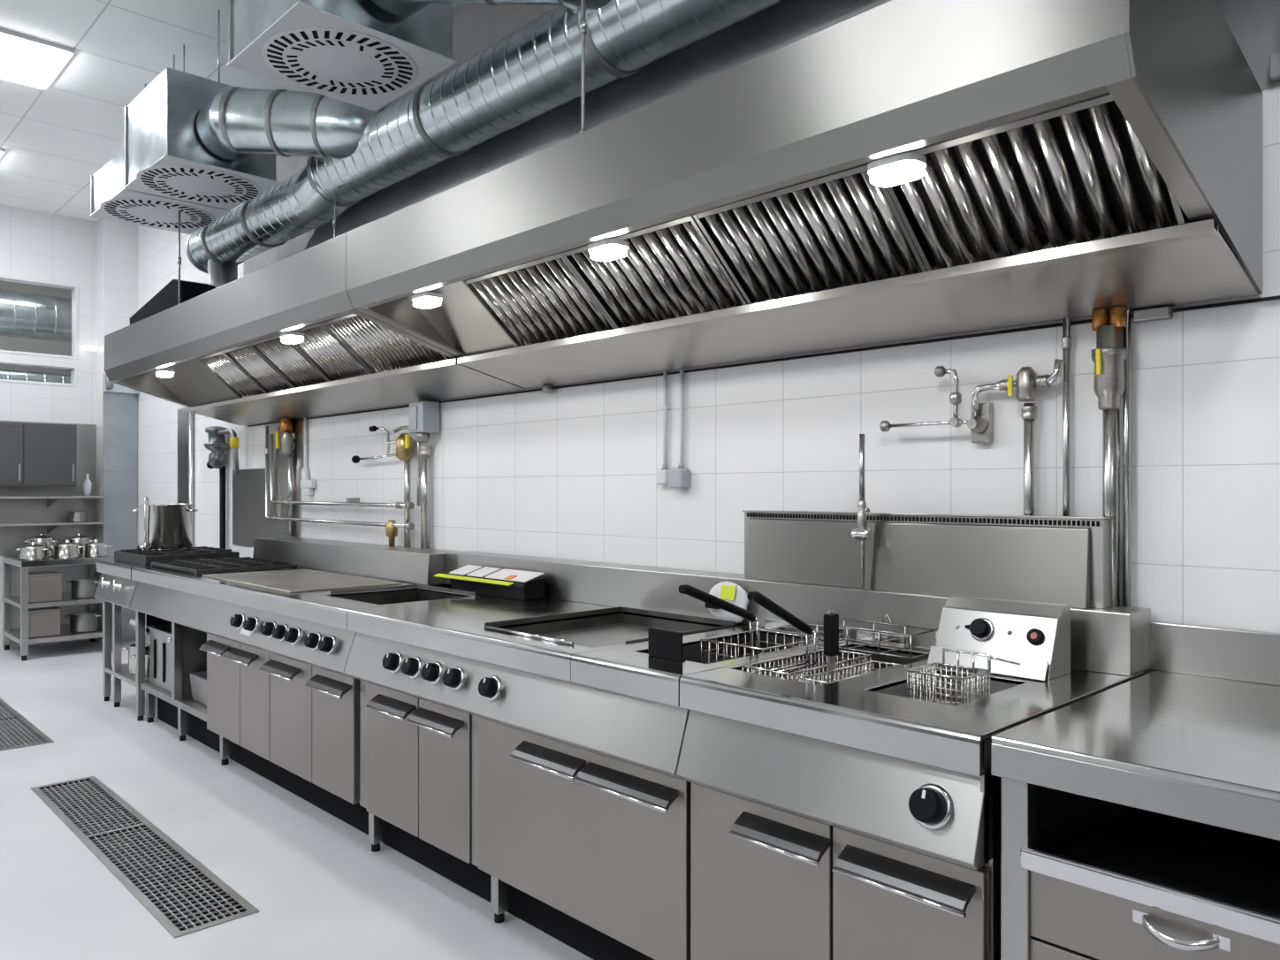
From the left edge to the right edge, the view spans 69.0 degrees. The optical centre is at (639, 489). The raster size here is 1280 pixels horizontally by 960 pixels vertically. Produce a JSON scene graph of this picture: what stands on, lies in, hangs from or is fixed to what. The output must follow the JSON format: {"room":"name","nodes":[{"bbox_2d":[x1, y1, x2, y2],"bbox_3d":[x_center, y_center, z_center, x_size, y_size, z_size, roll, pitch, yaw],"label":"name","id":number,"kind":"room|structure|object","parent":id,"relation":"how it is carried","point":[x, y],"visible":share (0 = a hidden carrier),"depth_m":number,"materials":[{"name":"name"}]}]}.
{"room":"commercial kitchen","nodes":[
{"label":"commercial kitchen","id":0,"kind":"room"},
{"bbox_2d":[0,280,71,373],"bbox_3d":[-6.394,-1.379,8.377,2.800,1.750,1.860,0,0,-44],"label":"wall","id":1,"kind":"structure","parent":0,"point":[6,343],"depth_m":9.65,"materials":[{"name":"tile"}]},
{"bbox_2d":[0,368,70,383],"bbox_3d":[-6.120,-0.994,8.128,2.450,0.209,0.209,0,0,-44],"label":"spiral duct","id":2,"kind":"object","parent":1,"relation":"attached to","point":[4,374],"visible":0.24,"depth_m":8.56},
{"bbox_2d":[0,289,71,342],"bbox_3d":[-6.258,-1.634,8.272,2.450,0.432,0.432,0,0,-44],"label":"spiral duct","id":3,"kind":"object","parent":1,"relation":"attached to","point":[22,315],"visible":0.8,"depth_m":8.66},
{"bbox_2d":[0,204,96,649],"bbox_3d":[-7.160,-0.529,6.253,6.750,3.750,0.140,0,0,-44],"label":"wall","id":4,"kind":"structure","parent":0,"point":[35,245],"depth_m":8.12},
{"bbox_2d":[0,359,77,387],"bbox_3d":[-5.719,-1.004,7.628,1.933,0.190,0.136,0,0,-44],"label":"window","id":5,"kind":"structure","parent":4,"relation":"in","point":[73,369],"depth_m":8.09,"materials":[{"name":"white paint"}]},
{"bbox_2d":[0,274,78,359],"bbox_3d":[-5.717,-1.484,7.630,1.940,0.660,0.136,0,0,-44],"label":"window","id":6,"kind":"structure","parent":4,"relation":"in","point":[74,288],"depth_m":8.21,"materials":[{"name":"white paint"}]},
{"bbox_2d":[0,420,96,556],"bbox_3d":[-5.586,-0.014,7.664,1.975,1.140,0.008,0,0,-44],"label":"wall panel","id":7,"kind":"object","parent":4,"relation":"attached to","point":[11,510],"visible":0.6,"depth_m":8.12,"materials":[{"name":"metal"}]},
{"bbox_2d":[0,421,76,487],"bbox_3d":[-5.434,-0.289,7.559,1.450,0.530,0.350,0,0,-44],"label":"upper cabinet","id":8,"kind":"object","parent":7,"relation":"attached to","point":[32,454],"visible":1,"depth_m":7.74,"materials":[{"name":"metal"}]},
{"bbox_2d":[0,521,105,533],"bbox_3d":[-5.423,0.331,7.563,1.870,0.100,0.360,0,0,-44],"label":"wall shelf","id":9,"kind":"object","parent":7,"relation":"attached to","point":[50,526],"visible":1,"depth_m":7.90,"materials":[{"name":"metal"}]},
{"bbox_2d":[68,510,88,522],"bbox_3d":[-4.879,0.235,8.100,0.151,0.091,0.151,0,0,-44],"label":"saucepan","id":10,"kind":"object","parent":9,"relation":"on","point":[80,516],"visible":1,"depth_m":8.04,"materials":[{"name":"metal"}]},
{"bbox_2d":[0,495,105,507],"bbox_3d":[-5.423,0.106,7.563,1.870,0.100,0.360,0,0,-44],"label":"wall shelf","id":11,"kind":"object","parent":7,"relation":"attached to","point":[50,499],"visible":1,"depth_m":7.89,"materials":[{"name":"metal"}]},
{"bbox_2d":[96,218,137,642],"bbox_3d":[-4.693,-0.529,8.362,0.270,3.750,0.240,0,0,-44],"label":"wall pillar","id":12,"kind":"structure","parent":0,"point":[117,242],"depth_m":8.27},
{"bbox_2d":[102,373,139,641],"bbox_3d":[-4.588,0.166,8.241,0.275,2.360,0.079,0,0,-44],"label":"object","id":13,"kind":"object","parent":12,"relation":"attached to","point":[119,403],"visible":0.62,"depth_m":8.26,"materials":[{"name":"metal"}]},
{"bbox_2d":[0,0,458,221],"bbox_3d":[-2.917,-2.454,1.842,7.150,0.100,12.300,0,0,-44],"label":"ceiling","id":14,"kind":"structure","parent":0,"point":[54,138],"depth_m":5.49,"materials":[{"name":"tile"}]},
{"bbox_2d":[0,28,74,89],"bbox_3d":[-3.530,-2.384,5.090,0.630,0.040,0.620,0,0,-44],"label":"recessed light","id":15,"kind":"object","parent":14,"relation":"in","point":[24,59],"visible":1,"depth_m":5.12,"materials":[{"name":"white paint"}]},
{"bbox_2d":[89,54,230,234],"bbox_3d":[-2.752,-1.989,5.335,0.591,0.830,0.665,0,0,-44],"label":"ceiling vent","id":16,"kind":"object","parent":14,"relation":"in","point":[110,200],"visible":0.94,"depth_m":5.26,"materials":[{"name":"metal"}]},
{"bbox_2d":[123,9,279,210],"bbox_3d":[-2.286,-1.991,4.850,0.595,0.825,0.670,0,0,-44],"label":"ceiling vent","id":17,"kind":"object","parent":14,"relation":"in","point":[165,154],"visible":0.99,"depth_m":4.64,"materials":[{"name":"metal"}]},
{"bbox_2d":[226,0,457,111],"bbox_3d":[-1.111,-1.991,3.466,0.605,0.825,0.625,0,0,-44],"label":"ceiling vent","id":18,"kind":"object","parent":14,"relation":"in","point":[360,53],"visible":1,"depth_m":3.38,"materials":[{"name":"metal"}]},
{"bbox_2d":[579,0,586,133],"bbox_3d":[-0.158,-1.696,2.602,0.025,1.416,0.025,0,0,-44],"label":"rod","id":19,"kind":"object","parent":14,"relation":"hanging from","point":[582,20],"visible":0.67,"depth_m":2.60,"materials":[{"name":"metal"}]},
{"bbox_2d":[0,640,594,959],"bbox_3d":[-3.576,1.371,2.527,7.150,0.050,14.200,0,0,-44],"label":"floor","id":20,"kind":"structure","parent":0,"point":[319,890],"depth_m":3.36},
{"bbox_2d":[0,698,53,751],"bbox_3d":[-3.912,1.411,5.600,0.255,0.139,2.013,0,0,-44],"label":"floor drain","id":21,"kind":"object","parent":20,"relation":"in","point":[16,731],"visible":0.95,"depth_m":5.20,"materials":[{"name":"metal"}]},
{"bbox_2d":[2,555,114,660],"bbox_3d":[-4.863,0.954,7.817,0.690,0.785,0.730,0,0,-44],"label":"table","id":22,"kind":"object","parent":20,"relation":"on","point":[19,636],"visible":0.67,"depth_m":7.57,"materials":[{"name":"silver metal"}]},
{"bbox_2d":[15,541,51,560],"bbox_3d":[-4.890,0.491,7.506,0.226,0.138,0.221,0,0,-44],"label":"saucepan","id":23,"kind":"object","parent":22,"relation":"on","point":[33,551],"visible":1,"depth_m":7.44,"materials":[{"name":"metal"}]},
{"bbox_2d":[19,606,61,638],"bbox_3d":[-4.878,1.071,7.580,0.236,0.220,0.326,0,0,-44],"label":"food container","id":24,"kind":"object","parent":22,"relation":"on","point":[42,621],"visible":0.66,"depth_m":7.47,"materials":[{"name":"metal"}]},
{"bbox_2d":[22,533,60,556],"bbox_3d":[-5.026,0.464,7.820,0.244,0.193,0.238,0,0,-44],"label":"saucepan","id":25,"kind":"object","parent":22,"relation":"on","point":[47,541],"visible":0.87,"depth_m":7.77,"materials":[{"name":"metal"}]},
{"bbox_2d":[19,571,63,602],"bbox_3d":[-4.875,0.788,7.584,0.246,0.224,0.326,0,0,-44],"label":"food container","id":26,"kind":"object","parent":22,"relation":"on","point":[43,586],"visible":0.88,"depth_m":7.48,"materials":[{"name":"metal"}]},
{"bbox_2d":[48,540,85,558],"bbox_3d":[-4.717,0.486,7.673,0.241,0.148,0.235,0,0,-44],"label":"saucepan","id":27,"kind":"object","parent":22,"relation":"on","point":[67,549],"visible":1,"depth_m":7.60,"materials":[{"name":"metal"}]},
{"bbox_2d":[61,533,93,555],"bbox_3d":[-4.824,0.469,8.014,0.229,0.183,0.224,0,0,-44],"label":"saucepan","id":28,"kind":"object","parent":22,"relation":"on","point":[79,538],"visible":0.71,"depth_m":7.96,"materials":[{"name":"metal"}]},
{"bbox_2d":[66,578,99,598],"bbox_3d":[-4.651,0.825,7.792,0.229,0.151,0.224,0,0,-44],"label":"saucepan","id":29,"kind":"object","parent":22,"relation":"on","point":[84,588],"visible":0.93,"depth_m":7.72,"materials":[{"name":"metal"}]},
{"bbox_2d":[65,611,102,632],"bbox_3d":[-4.651,1.105,7.792,0.244,0.151,0.238,0,0,-44],"label":"saucepan","id":30,"kind":"object","parent":22,"relation":"on","point":[80,621],"visible":1,"depth_m":7.72,"materials":[{"name":"metal"}]},
{"bbox_2d":[81,539,112,556],"bbox_3d":[-4.566,0.489,7.818,0.239,0.143,0.176,0,0,0],"label":"saucepan","id":31,"kind":"object","parent":22,"relation":"on","point":[95,548],"visible":0.95,"depth_m":7.75,"materials":[{"name":"metal"}]},
{"bbox_2d":[30,776,259,938],"bbox_3d":[-1.978,1.411,3.582,0.253,0.139,1.943,0,0,-44],"label":"floor drain","id":32,"kind":"object","parent":20,"relation":"in","point":[186,897],"visible":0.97,"depth_m":3.46,"materials":[{"name":"metal"}]},
{"bbox_2d":[93,546,239,720],"bbox_3d":[-2.968,0.862,5.877,0.709,0.968,0.739,0,0,-44],"label":"range","id":33,"kind":"object","parent":20,"relation":"on","point":[116,586],"depth_m":5.71,"materials":[{"name":"metal"}]},
{"bbox_2d":[99,559,148,566],"bbox_3d":[-2.952,0.452,5.891,0.666,0.012,0.735,0,0,-44],"label":"countertop","id":34,"kind":"structure","parent":33,"relation":"on","point":[110,560],"depth_m":5.63,"materials":[{"name":"metal"}]},
{"bbox_2d":[104,662,149,688],"bbox_3d":[-2.953,1.141,5.891,0.608,0.030,0.735,0,0,-44],"label":"shelf","id":35,"kind":"object","parent":33,"relation":"attached to","point":[121,673],"depth_m":5.72,"materials":[{"name":"metal"}]},
{"bbox_2d":[121,641,149,674],"bbox_3d":[-3.064,1.040,5.753,0.245,0.171,0.182,0,0,-30],"label":"saucepan","id":36,"kind":"object","parent":33,"relation":"on","point":[131,648],"visible":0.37,"depth_m":5.68,"materials":[{"name":"metal"}]},
{"bbox_2d":[121,622,149,634],"bbox_3d":[-2.881,0.840,5.807,0.500,0.012,0.515,0,0,-44],"label":"shelf","id":37,"kind":"object","parent":33,"relation":"attached to","point":[144,631],"depth_m":5.65,"materials":[{"name":"metal"}]},
{"bbox_2d":[131,503,198,550],"bbox_3d":[-3.018,0.234,5.921,0.328,0.286,0.327,0,0,-44],"label":"stockpot","id":38,"kind":"object","parent":33,"relation":"on","point":[169,526],"visible":0.98,"depth_m":5.79,"materials":[{"name":"metal"}]},
{"bbox_2d":[129,556,491,834],"bbox_3d":[-1.778,0.878,4.640,0.709,0.935,2.657,0,0,-44],"label":"range","id":39,"kind":"object","parent":20,"relation":"on","point":[273,646],"depth_m":4.14,"materials":[{"name":"metal"}]},
{"bbox_2d":[146,624,171,693],"bbox_3d":[-2.543,0.955,5.352,0.385,0.330,0.520,0,0,-44],"label":"panel","id":40,"kind":"object","parent":39,"relation":"on","point":[160,636],"visible":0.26,"depth_m":5.27,"materials":[{"name":"grey"}]},
{"bbox_2d":[141,682,206,721],"bbox_3d":[-2.304,1.139,5.222,0.600,0.035,1.080,0,0,-44],"label":"shelf","id":41,"kind":"object","parent":39,"relation":"attached to","point":[185,702],"depth_m":4.98,"materials":[{"name":"metal"}]},
{"bbox_2d":[189,670,206,706],"bbox_3d":[-2.157,1.046,4.946,0.347,0.150,0.320,0,0,-44],"label":"food container","id":42,"kind":"object","parent":39,"relation":"on","point":[198,680],"visible":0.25,"depth_m":4.86,"materials":[{"name":"metal"}]},
{"bbox_2d":[135,565,491,609],"bbox_3d":[-1.763,0.452,4.655,0.666,0.012,2.657,0,0,-44],"label":"countertop","id":43,"kind":"structure","parent":39,"relation":"on","point":[320,597],"depth_m":4.03,"materials":[{"name":"metal"}]},
{"bbox_2d":[343,595,856,959],"bbox_3d":[-0.190,0.878,3.141,0.919,0.935,1.700,0,0,-44],"label":"range","id":44,"kind":"object","parent":20,"relation":"on","point":[525,754],"visible":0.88,"depth_m":2.76,"materials":[{"name":"metal"}]},
{"bbox_2d":[434,564,545,600],"bbox_3d":[-0.657,0.393,4.003,0.134,0.105,0.640,0,0,-44],"label":"box","id":45,"kind":"object","parent":44,"relation":"on","point":[510,583],"visible":0.96,"depth_m":3.90,"materials":[{"name":"black plastic"}]},
{"bbox_2d":[351,595,753,654],"bbox_3d":[-0.315,0.452,3.301,0.876,0.012,1.295,0,0,-44],"label":"countertop","id":46,"kind":"structure","parent":44,"relation":"on","point":[468,615],"depth_m":3.35,"materials":[{"name":"metal"}]},
{"bbox_2d":[647,627,685,661],"bbox_3d":[0.072,0.408,2.468,0.022,0.074,0.122,0,0,-44],"label":"lid","id":47,"kind":"object","parent":44,"relation":"on","point":[664,643],"visible":1,"depth_m":2.46,"materials":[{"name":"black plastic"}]},
{"bbox_2d":[576,625,856,676],"bbox_3d":[0.275,0.452,2.688,0.876,0.012,0.403,0,0,-44],"label":"countertop","id":48,"kind":"structure","parent":44,"relation":"on","point":[628,654],"depth_m":2.49,"materials":[{"name":"metal"}]},
{"bbox_2d":[704,581,749,623],"bbox_3d":[0.283,0.376,3.095,0.059,0.140,0.187,0,0,-44],"label":"plate","id":49,"kind":"object","parent":44,"relation":"on","point":[731,592],"visible":0.62,"depth_m":3.07,"materials":[{"name":"white"}]},
{"bbox_2d":[678,584,821,663],"bbox_3d":[0.253,0.396,2.651,0.563,0.302,0.235,0,0,-44],"label":"basket","id":50,"kind":"object","parent":44,"relation":"on","point":[688,590],"visible":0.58,"depth_m":2.61,"materials":[{"name":"silver metal"}]},
{"bbox_2d":[676,629,1147,959],"bbox_3d":[0.662,0.878,2.254,0.921,0.935,0.750,0,0,-44],"label":"base cabinet","id":51,"kind":"object","parent":20,"relation":"on","point":[857,818],"visible":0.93,"depth_m":1.97,"materials":[{"name":"metal"}]},
{"bbox_2d":[741,591,871,685],"bbox_3d":[0.405,0.394,2.374,0.447,0.306,0.146,0,0,-44],"label":"basket","id":52,"kind":"object","parent":51,"relation":"in","point":[757,597],"visible":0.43,"depth_m":2.34,"materials":[{"name":"silver metal"}]},
{"bbox_2d":[823,610,838,681],"bbox_3d":[0.480,0.472,2.339,0.033,0.337,0.027,0,0,-44],"label":"handle","id":53,"kind":"object","parent":51,"relation":"in","point":[831,619],"visible":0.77,"depth_m":2.33,"materials":[{"name":"plastic"}]},
{"bbox_2d":[799,660,901,685],"bbox_3d":[0.526,0.497,2.310,0.323,0.100,0.086,0,0,-44],"label":"basket","id":54,"kind":"object","parent":51,"relation":"in","point":[804,678],"visible":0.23,"depth_m":2.33,"materials":[{"name":"silver metal"}]},
{"bbox_2d":[685,641,1147,740],"bbox_3d":[0.678,0.452,2.269,0.876,0.012,0.750,0,0,-44],"label":"countertop","id":55,"kind":"structure","parent":51,"relation":"on","point":[992,714],"depth_m":2.03,"materials":[{"name":"metal"}]},
{"bbox_2d":[815,613,939,659],"bbox_3d":[0.664,0.398,2.588,0.152,0.092,0.315,0,0,-44],"label":"basket","id":56,"kind":"object","parent":55,"relation":"on","point":[881,622],"visible":0.89,"depth_m":2.58,"materials":[{"name":"grey"}]},
{"bbox_2d":[927,594,1070,680],"bbox_3d":[0.891,0.363,2.323,0.154,0.166,0.297,0,0,-44],"label":"control panel","id":57,"kind":"object","parent":55,"relation":"on","point":[1036,636],"visible":0.98,"depth_m":2.29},
{"bbox_2d":[1026,628,1043,645],"bbox_3d":[0.948,0.353,2.234,0.024,0.040,0.040,0,0,-44],"label":"switch","id":58,"kind":"object","parent":57,"relation":"attached to","point":[1034,636],"depth_m":2.23,"materials":[{"name":"red"}]},
{"bbox_2d":[906,647,1020,706],"bbox_3d":[0.748,0.440,2.150,0.204,0.125,0.178,0,0,-44],"label":"basket","id":59,"kind":"object","parent":51,"relation":"in","point":[958,666],"visible":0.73,"depth_m":2.14,"materials":[{"name":"silver metal"}]},
{"bbox_2d":[990,621,1279,959],"bbox_3d":[1.642,0.837,1.297,0.905,1.018,1.993,0,0,-44],"label":"steel table","id":60,"kind":"object","parent":20,"relation":"on","point":[1196,736],"visible":0.97,"depth_m":1.68,"materials":[{"name":"silver metal"}]},
{"bbox_2d":[1020,807,1279,959],"bbox_3d":[1.597,0.993,1.282,0.820,0.705,1.834,0,0,-44],"label":"base cabinet","id":61,"kind":"object","parent":20,"relation":"on","point":[1146,885],"visible":0.98,"depth_m":1.61,"materials":[{"name":"metal"}]},
{"bbox_2d":[137,0,1279,673],"bbox_3d":[-0.476,-0.529,4.260,0.120,3.750,12.400,0,0,-44],"label":"wall","id":62,"kind":"structure","parent":0,"point":[567,473],"depth_m":3.04,"materials":[{"name":"white tile"}]},
{"bbox_2d":[177,407,193,547],"bbox_3d":[-3.630,0.346,7.423,0.039,2.000,0.368,0,0,-44],"label":"pipe","id":63,"kind":"object","parent":62,"relation":"attached to","point":[185,419],"visible":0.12,"depth_m":7.42,"materials":[{"name":"metal"}]},
{"bbox_2d":[203,426,239,548],"bbox_3d":[-2.990,0.444,6.678,0.179,1.805,0.510,0,0,-44],"label":"gas valve","id":64,"kind":"object","parent":62,"relation":"attached to","point":[217,445],"visible":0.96,"depth_m":6.72,"materials":[{"name":"grey metal"}]},
{"bbox_2d":[232,418,304,547],"bbox_3d":[-2.525,-0.029,6.293,0.012,0.850,1.170,0,0,-44],"label":"wall panel","id":65,"kind":"object","parent":62,"relation":"attached to","point":[249,521],"visible":0.64,"depth_m":6.29,"materials":[{"name":"metal"}]},
{"bbox_2d":[275,418,294,536],"bbox_3d":[-2.262,-0.079,5.959,0.092,0.750,0.115,0,0,-44],"label":"gas pipe","id":66,"kind":"object","parent":62,"relation":"attached to","point":[286,440],"visible":1,"depth_m":5.94,"materials":[{"name":"metal"}]},
{"bbox_2d":[300,417,316,495],"bbox_3d":[-2.064,-0.209,5.798,0.034,0.490,0.160,0,0,-44],"label":"wall socket","id":67,"kind":"object","parent":62,"relation":"attached to","point":[308,483],"visible":1,"depth_m":5.82,"materials":[{"name":"white plastic"}]},
{"bbox_2d":[104,232,525,426],"bbox_3d":[-1.975,-0.725,5.084,0.867,0.547,3.333,0,0,-44],"label":"extractor hood","id":68,"kind":"object","parent":62,"relation":"attached to","point":[306,287],"visible":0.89,"depth_m":4.65,"materials":[{"name":"metal"}]},
{"bbox_2d":[129,279,215,324],"bbox_3d":[-2.894,-1.115,5.749,0.200,0.229,0.997,0,0,-44],"label":"motor cover","id":69,"kind":"object","parent":68,"relation":"on","point":[167,298],"visible":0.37,"depth_m":5.46,"materials":[{"name":"black"}]},
{"bbox_2d":[197,350,265,397],"bbox_3d":[-2.369,-0.672,5.440,0.285,0.257,0.393,0,0,-44],"label":"grease filter","id":70,"kind":"object","parent":68,"relation":"on","point":[217,363],"visible":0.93,"depth_m":5.45,"materials":[{"name":"silver"}]},
{"bbox_2d":[221,342,293,393],"bbox_3d":[-2.098,-0.672,5.159,0.285,0.257,0.373,0,0,-44],"label":"grease filter","id":71,"kind":"object","parent":68,"relation":"on","point":[244,356],"visible":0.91,"depth_m":5.17,"materials":[{"name":"silver"}]},
{"bbox_2d":[249,332,328,388],"bbox_3d":[-1.819,-0.672,4.869,0.285,0.257,0.418,0,0,-44],"label":"grease filter","id":72,"kind":"object","parent":68,"relation":"on","point":[285,359],"visible":0.85,"depth_m":4.88,"materials":[{"name":"silver"}]},
{"bbox_2d":[280,331,304,343],"bbox_3d":[-1.563,-0.681,4.185,0.080,0.038,0.120,0,0,-44],"label":"lamp","id":73,"kind":"object","parent":68,"relation":"attached to","point":[289,337],"visible":1,"depth_m":4.15,"materials":[{"name":"white paint"}]},
{"bbox_2d":[285,320,370,381],"bbox_3d":[-1.520,-0.672,4.557,0.285,0.257,0.433,0,0,-44],"label":"grease filter","id":74,"kind":"object","parent":68,"relation":"on","point":[319,346],"visible":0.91,"depth_m":4.55,"materials":[{"name":"silver"}]},
{"bbox_2d":[322,312,451,373],"bbox_3d":[-1.129,-0.672,4.152,0.285,0.257,0.678,0,0,-44],"label":"grease filter","id":75,"kind":"object","parent":68,"relation":"on","point":[377,348],"visible":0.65,"depth_m":4.21,"materials":[{"name":"silver"}]},
{"bbox_2d":[185,0,784,288],"bbox_3d":[-0.386,-1.480,3.131,0.828,0.931,7.408,0,0,-44],"label":"spiral duct","id":76,"kind":"object","parent":68,"relation":"on","point":[355,152],"visible":0.96,"depth_m":3.89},
{"bbox_2d":[264,426,414,546],"bbox_3d":[-1.835,-0.062,5.490,0.068,0.724,1.907,0,0,-43],"label":"pipe","id":77,"kind":"object","parent":62,"relation":"attached to","point":[392,527],"visible":1,"depth_m":5.47,"materials":[{"name":"metal"}]},
{"bbox_2d":[269,434,414,509],"bbox_3d":[-1.791,-0.132,5.476,0.086,0.465,1.816,0,0,-44],"label":"pipe","id":78,"kind":"object","parent":62,"relation":"attached to","point":[350,501],"visible":1,"depth_m":5.57,"materials":[{"name":"metal"}]},
{"bbox_2d":[252,536,459,588],"bbox_3d":[-1.622,0.824,5.166,0.235,1.045,2.065,0,0,-44],"label":"backsplash","id":79,"kind":"structure","parent":62,"relation":"attached to","point":[409,565],"depth_m":4.84,"materials":[{"name":"metal"}]},
{"bbox_2d":[351,426,413,547],"bbox_3d":[-1.395,-0.025,5.049,0.090,0.650,0.641,0,0,-44],"label":"gas pipe","id":80,"kind":"object","parent":62,"relation":"attached to","point":[404,442],"visible":0.98,"depth_m":4.87,"materials":[{"name":"metal"}]},
{"bbox_2d":[417,441,420,505],"bbox_3d":[-1.149,-0.185,4.841,0.020,0.538,0.020,0,0,-44],"label":"gas pipe","id":81,"kind":"object","parent":62,"relation":"attached to","point":[418,444],"visible":0.52,"depth_m":4.83,"materials":[{"name":"metal"}]},
{"bbox_2d":[408,400,439,548],"bbox_3d":[-1.097,-0.072,4.728,0.111,0.744,0.135,0,0,-44],"label":"gas pipe","id":82,"kind":"object","parent":62,"relation":"attached to","point":[423,416],"visible":1,"depth_m":4.73,"materials":[{"name":"metal"}]},
{"bbox_2d":[655,371,670,484],"bbox_3d":[0.090,-0.236,3.559,0.034,0.435,0.055,0,0,-44],"label":"wall socket","id":83,"kind":"object","parent":62,"relation":"attached to","point":[662,475],"visible":0.84,"depth_m":3.55,"materials":[{"name":"white plastic"}]},
{"bbox_2d":[668,368,690,487],"bbox_3d":[0.147,-0.230,3.485,0.054,0.448,0.070,0,0,-44],"label":"wall socket","id":84,"kind":"object","parent":62,"relation":"attached to","point":[680,477],"visible":1,"depth_m":3.48,"materials":[{"name":"grey plastic"}]},
{"bbox_2d":[247,295,1279,426],"bbox_3d":[-0.055,-0.439,3.693,0.049,0.034,7.800,0,0,-44],"label":"cable","id":85,"kind":"object","parent":62,"relation":"attached to","point":[1162,313],"visible":1,"depth_m":2.78,"materials":[{"name":"black rubber"}]},
{"bbox_2d":[444,550,1150,676],"bbox_3d":[0.176,0.371,3.361,0.145,0.150,3.020,0,0,-44],"label":"backsplash","id":86,"kind":"structure","parent":62,"relation":"attached to","point":[1115,640],"depth_m":2.91,"materials":[{"name":"metal"}]},
{"bbox_2d":[849,434,874,590],"bbox_3d":[0.650,0.066,2.737,0.040,0.460,0.066,0,0,-44],"label":"water tap","id":87,"kind":"object","parent":86,"relation":"attached to","point":[862,533],"visible":1,"depth_m":2.73,"materials":[{"name":"metal"}]},
{"bbox_2d":[742,510,1112,609],"bbox_3d":[0.760,0.182,2.737,0.090,0.226,1.159,0,0,-44],"label":"panel","id":88,"kind":"object","parent":86,"relation":"on","point":[1046,559],"visible":0.94,"depth_m":2.60,"materials":[{"name":"metal"}]},
{"bbox_2d":[345,0,1262,388],"bbox_3d":[0.156,-0.725,2.869,0.867,0.547,2.810,0,0,-44],"label":"extractor hood","id":89,"kind":"object","parent":62,"relation":"attached to","point":[893,77],"visible":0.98,"depth_m":2.16,"materials":[{"name":"metal"}]},
{"bbox_2d":[411,291,442,308],"bbox_3d":[-0.766,-0.681,3.357,0.080,0.038,0.120,0,0,-44],"label":"lamp","id":90,"kind":"object","parent":89,"relation":"attached to","point":[427,300],"visible":1,"depth_m":3.32,"materials":[{"name":"white paint"}]},
{"bbox_2d":[462,251,616,347],"bbox_3d":[-0.356,-0.672,3.348,0.285,0.257,0.578,0,0,-44],"label":"grease filter","id":91,"kind":"object","parent":89,"relation":"on","point":[541,300],"visible":0.92,"depth_m":3.33,"materials":[{"name":"silver"}]},
{"bbox_2d":[304,0,891,250],"bbox_3d":[-0.493,-1.279,3.966,0.270,0.710,5.200,0,0,-44],"label":"duct plenum","id":92,"kind":"object","parent":89,"relation":"on","point":[787,22],"visible":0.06,"depth_m":3.40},
{"bbox_2d":[588,238,628,261],"bbox_3d":[-0.090,-0.681,2.654,0.080,0.038,0.120,0,0,-44],"label":"lamp","id":93,"kind":"object","parent":89,"relation":"attached to","point":[608,249],"visible":1,"depth_m":2.62,"materials":[{"name":"white paint"}]},
{"bbox_2d":[561,213,747,328],"bbox_3d":[0.046,-0.672,2.930,0.285,0.257,0.578,0,0,-44],"label":"grease filter","id":94,"kind":"object","parent":89,"relation":"on","point":[670,269],"visible":0.78,"depth_m":2.90,"materials":[{"name":"silver"}]},
{"bbox_2d":[693,160,927,304],"bbox_3d":[0.453,-0.672,2.507,0.285,0.257,0.583,0,0,-44],"label":"grease filter","id":95,"kind":"object","parent":89,"relation":"on","point":[837,229],"visible":0.91,"depth_m":2.48,"materials":[{"name":"silver"}]},
{"bbox_2d":[867,152,926,187],"bbox_3d":[0.548,-0.681,1.991,0.080,0.038,0.120,0,0,-44],"label":"lamp","id":96,"kind":"object","parent":89,"relation":"attached to","point":[902,168],"visible":1,"depth_m":1.96,"materials":[{"name":"white paint"}]},
{"bbox_2d":[877,92,1189,271],"bbox_3d":[0.860,-0.672,2.084,0.285,0.257,0.586,0,0,-44],"label":"grease filter","id":97,"kind":"object","parent":89,"relation":"on","point":[1077,172],"visible":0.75,"depth_m":2.06,"materials":[{"name":"silver"}]},
{"bbox_2d":[879,365,993,443],"bbox_3d":[0.859,-0.244,2.723,0.085,0.223,0.323,0,0,-44],"label":"tap","id":98,"kind":"object","parent":62,"relation":"attached to","point":[981,426],"visible":0.98,"depth_m":2.64,"materials":[{"name":"metal"}]},
{"bbox_2d":[971,358,1062,515],"bbox_3d":[1.023,-0.029,2.544,0.065,0.631,0.252,0,0,-44],"label":"gas pipe","id":99,"kind":"object","parent":62,"relation":"attached to","point":[1027,381],"visible":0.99,"depth_m":2.51,"materials":[{"name":"metal"}]},
{"bbox_2d":[1060,318,1072,516],"bbox_3d":[1.130,-0.084,2.468,0.026,0.740,0.026,0,0,-44],"label":"gas pipe","id":100,"kind":"object","parent":62,"relation":"attached to","point":[1066,339],"visible":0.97,"depth_m":2.46,"materials":[{"name":"metal"}]},
{"bbox_2d":[1091,306,1130,606],"bbox_3d":[1.190,-0.082,2.364,0.089,0.754,0.083,0,0,-44],"label":"gas pipe","id":101,"kind":"object","parent":62,"relation":"attached to","point":[1111,356],"visible":0.99,"depth_m":2.35,"materials":[{"name":"metal"}]},
{"bbox_2d":[1269,52,1279,80],"bbox_3d":[2.543,-0.972,1.017,0.025,0.055,3.140,0,0,-44],"label":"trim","id":102,"kind":"structure","parent":62,"relation":"attached to","point":[1275,58],"depth_m":2.13,"materials":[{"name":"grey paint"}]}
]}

